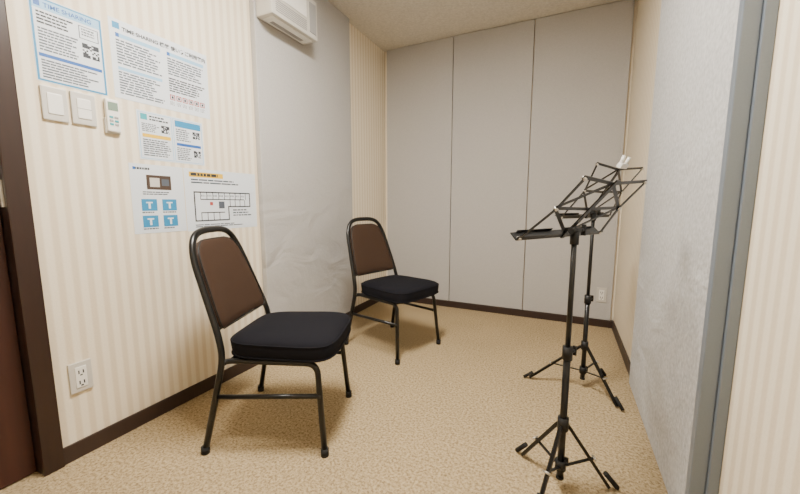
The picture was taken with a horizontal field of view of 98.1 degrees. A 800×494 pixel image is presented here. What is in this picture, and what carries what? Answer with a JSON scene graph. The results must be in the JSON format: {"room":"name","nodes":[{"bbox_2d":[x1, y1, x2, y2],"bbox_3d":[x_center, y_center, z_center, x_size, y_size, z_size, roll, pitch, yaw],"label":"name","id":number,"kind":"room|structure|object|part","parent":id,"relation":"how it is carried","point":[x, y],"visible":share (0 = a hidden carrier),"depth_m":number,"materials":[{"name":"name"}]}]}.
{"room":"music room","nodes":[
{"label":"music room","id":0,"kind":"room"},
{"bbox_2d":[5,0,385,447],"bbox_3d":[-1.082,-0.464,1.755,0.100,2.490,4.120,3,8,25],"label":"wall","id":1,"kind":"structure","parent":0,"point":[127,302],"depth_m":1.51,"materials":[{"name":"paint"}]},
{"bbox_2d":[0,215,36,489],"bbox_3d":[-1.537,-0.103,0.792,0.088,2.000,0.853,3,8,25],"label":"door","id":2,"kind":"structure","parent":1,"relation":"in","point":[17,458],"depth_m":1.23,"materials":[{"name":"brown wood"}]},
{"bbox_2d":[0,0,64,476],"bbox_3d":[-1.544,-0.129,0.796,0.118,2.060,0.970,3,8,25],"label":"trim","id":3,"kind":"structure","parent":1,"relation":"attached to","point":[16,212],"depth_m":1.21,"materials":[{"name":"brown wood"}]},
{"bbox_2d":[39,84,68,122],"bbox_3d":[-1.251,-0.518,1.258,0.013,0.118,0.073,3,8,25],"label":"light switch","id":4,"kind":"object","parent":1,"relation":"attached to","point":[54,105],"visible":1,"depth_m":1.25,"materials":[{"name":"beige plastic"}]},
{"bbox_2d":[28,0,107,95],"bbox_3d":[-1.227,-0.741,1.294,0.002,0.288,0.210,3,8,25],"label":"poster","id":5,"kind":"object","parent":1,"relation":"attached to","point":[67,42],"visible":1,"depth_m":1.28,"materials":[{"name":"paper"}]},
{"bbox_2d":[67,358,93,394],"bbox_3d":[-1.259,0.510,1.369,0.013,0.120,0.072,3,8,25],"label":"power outlet","id":6,"kind":"object","parent":1,"relation":"attached to","point":[80,376],"visible":1,"depth_m":1.36,"materials":[{"name":"beige plastic"}]},
{"bbox_2d":[69,91,96,126],"bbox_3d":[-1.215,-0.529,1.333,0.014,0.118,0.076,3,8,25],"label":"light switch","id":7,"kind":"object","parent":1,"relation":"attached to","point":[83,110],"visible":1,"depth_m":1.33,"materials":[{"name":"beige plastic"}]},
{"bbox_2d":[103,98,120,134],"bbox_3d":[-1.171,-0.530,1.413,0.024,0.135,0.055,3,8,25],"label":"remote control","id":8,"kind":"object","parent":1,"relation":"attached to","point":[112,125],"visible":1,"depth_m":1.40,"materials":[{"name":"beige plastic"}]},
{"bbox_2d":[128,163,186,233],"bbox_3d":[-1.111,-0.221,1.606,0.002,0.308,0.233,3,8,25],"label":"poster","id":9,"kind":"object","parent":1,"relation":"attached to","point":[157,191],"visible":1,"depth_m":1.59,"materials":[{"name":"paper"}]},
{"bbox_2d":[107,15,209,118],"bbox_3d":[-1.080,-0.796,1.599,0.002,0.313,0.425,3,8,25],"label":"poster","id":10,"kind":"object","parent":1,"relation":"attached to","point":[148,68],"visible":1,"depth_m":1.56,"materials":[{"name":"paper"}]},
{"bbox_2d":[136,109,204,165],"bbox_3d":[-1.075,-0.508,1.646,0.002,0.212,0.304,3,8,25],"label":"poster","id":11,"kind":"object","parent":1,"relation":"attached to","point":[161,137],"visible":1,"depth_m":1.63,"materials":[{"name":"paper"}]},
{"bbox_2d":[183,168,256,230],"bbox_3d":[-0.966,-0.257,1.908,0.002,0.312,0.433,3,8,25],"label":"poster","id":12,"kind":"object","parent":1,"relation":"attached to","point":[212,198],"visible":1,"depth_m":1.88,"materials":[{"name":"paper"}]},
{"bbox_2d":[63,299,377,464],"bbox_3d":[-0.723,0.660,2.526,0.010,0.068,2.660,3,8,25],"label":"baseboard","id":13,"kind":"structure","parent":1,"relation":"attached to","point":[92,442],"depth_m":1.60,"materials":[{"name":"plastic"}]},
{"bbox_2d":[249,0,352,314],"bbox_3d":[-0.636,-0.591,2.519,0.039,2.418,0.980,3,8,25],"label":"acoustic panel","id":14,"kind":"object","parent":1,"relation":"attached to","point":[302,100],"visible":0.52,"depth_m":2.43,"materials":[{"name":"fabric"}]},
{"bbox_2d":[256,0,316,44],"bbox_3d":[-0.681,-1.449,2.122,0.128,0.246,0.400,3,8,25],"label":"air conditioner","id":15,"kind":"object","parent":14,"relation":"attached to","point":[297,19],"visible":1,"depth_m":2.10,"materials":[{"name":"beige plastic"}]},
{"bbox_2d":[0,302,667,493],"bbox_3d":[-0.136,0.876,1.468,2.395,0.100,4.320,3,8,25],"label":"floor","id":16,"kind":"structure","parent":0,"point":[452,417],"depth_m":1.56,"materials":[{"name":"carpet"}]},
{"bbox_2d":[189,226,351,457],"bbox_3d":[-0.545,0.359,1.567,0.606,0.903,0.508,1,7,4],"label":"banquet chair","id":17,"kind":"object","parent":16,"relation":"on","point":[229,287],"visible":1,"depth_m":1.42,"materials":[{"name":"black fabric"}]},
{"bbox_3d":[-0.771,0.135,1.557,0.153,0.355,0.380,1,7,4],"label":"backrest","id":18,"kind":"part","parent":17,"relation":"part of","materials":[{"name":"brown fabric"}]},
{"bbox_3d":[-0.472,0.383,1.565,0.459,0.095,0.437,1,7,4],"label":"seat","id":19,"kind":"part","parent":17,"relation":"part of","materials":[{"name":"black fabric"}]},
{"bbox_2d":[344,217,440,364],"bbox_3d":[-0.061,0.247,2.464,0.606,0.903,0.508,6,10,42],"label":"banquet chair","id":20,"kind":"object","parent":16,"relation":"on","point":[369,251],"visible":1,"depth_m":2.45,"materials":[{"name":"black fabric"}]},
{"bbox_3d":[-0.227,0.007,2.589,0.153,0.355,0.380,6,10,42],"label":"backrest","id":21,"kind":"part","parent":20,"relation":"part of","materials":[{"name":"brown fabric"}]},
{"bbox_3d":[-0.007,0.277,2.417,0.459,0.095,0.437,6,10,42],"label":"seat","id":22,"kind":"part","parent":20,"relation":"part of","materials":[{"name":"black fabric"}]},
{"bbox_2d":[510,175,647,493],"bbox_3d":[0.574,0.319,1.170,0.376,1.072,0.430,3,8,25],"label":"music stand","id":23,"kind":"object","parent":16,"relation":"on","point":[561,461],"visible":1,"depth_m":1.15,"materials":[{"name":"black metal"}]},
{"bbox_2d":[523,155,642,410],"bbox_3d":[0.987,0.166,1.782,0.506,1.229,0.389,-1,7,-8],"label":"music stand","id":24,"kind":"object","parent":16,"relation":"on","point":[583,369],"visible":0.9,"depth_m":1.81,"materials":[{"name":"black metal"}]},
{"bbox_2d":[328,0,622,51],"bbox_3d":[-0.136,-1.694,1.150,2.395,0.100,4.320,3,8,25],"label":"ceiling","id":25,"kind":"structure","parent":0,"point":[389,24],"depth_m":2.75,"materials":[{"name":"beige paint"}]},
{"bbox_2d":[385,0,637,319],"bbox_3d":[0.815,-0.641,3.179,2.295,2.490,0.100,3,8,25],"label":"wall","id":26,"kind":"structure","parent":0,"point":[636,1],"depth_m":2.77,"materials":[{"name":"paper"}]},
{"bbox_2d":[387,37,453,300],"bbox_3d":[0.179,-0.697,3.404,0.672,2.426,0.030,3,8,25],"label":"acoustic panel","id":27,"kind":"object","parent":26,"relation":"attached to","point":[419,76],"visible":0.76,"depth_m":3.37,"materials":[{"name":"fabric"}]},
{"bbox_2d":[449,19,534,309],"bbox_3d":[0.793,-0.661,3.114,0.676,2.426,0.030,3,8,25],"label":"acoustic panel","id":28,"kind":"object","parent":26,"relation":"attached to","point":[493,68],"visible":1,"depth_m":3.09,"materials":[{"name":"fabric"}]},
{"bbox_2d":[414,298,611,327],"bbox_3d":[0.785,0.574,3.266,2.095,0.058,0.038,3,8,25],"label":"baseboard","id":29,"kind":"structure","parent":26,"relation":"attached to","point":[485,308],"depth_m":3.12,"materials":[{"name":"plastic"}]},
{"bbox_2d":[523,0,634,319],"bbox_3d":[1.408,-0.625,2.824,0.674,2.426,0.030,3,8,25],"label":"acoustic panel","id":30,"kind":"object","parent":26,"relation":"attached to","point":[582,56],"visible":0.95,"depth_m":2.79,"materials":[{"name":"fabric"}]},
{"bbox_2d":[596,287,606,302],"bbox_3d":[1.635,0.389,2.817,0.072,0.120,0.013,3,8,25],"label":"power outlet","id":31,"kind":"object","parent":30,"relation":"attached to","point":[601,294],"visible":1,"depth_m":2.81,"materials":[{"name":"beige plastic"}]},
{"bbox_2d":[613,0,799,493],"bbox_3d":[0.900,-0.348,0.820,0.100,2.490,4.120,3,8,25],"label":"wall","id":32,"kind":"structure","parent":0,"point":[761,454],"depth_m":0.74,"materials":[{"name":"paint"}]},
{"bbox_2d":[612,320,630,374],"bbox_3d":[0.842,0.853,0.975,0.010,0.068,4.082,3,8,25],"label":"baseboard","id":33,"kind":"structure","parent":32,"relation":"attached to","point":[625,357],"depth_m":2.32,"materials":[{"name":"plastic"}]},
{"bbox_2d":[629,0,739,493],"bbox_3d":[1.020,-0.433,1.240,0.049,2.418,0.945,3,8,25],"label":"acoustic panel","id":34,"kind":"object","parent":32,"relation":"attached to","point":[696,39],"visible":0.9,"depth_m":1.15,"materials":[{"name":"fabric"}]},
{"bbox_2d":[685,0,779,493],"bbox_3d":[0.805,-0.346,0.804,0.056,2.490,0.039,3,8,25],"label":"trim","id":35,"kind":"structure","parent":32,"relation":"attached to","point":[757,19],"depth_m":0.83,"materials":[{"name":"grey metal"}]}
]}

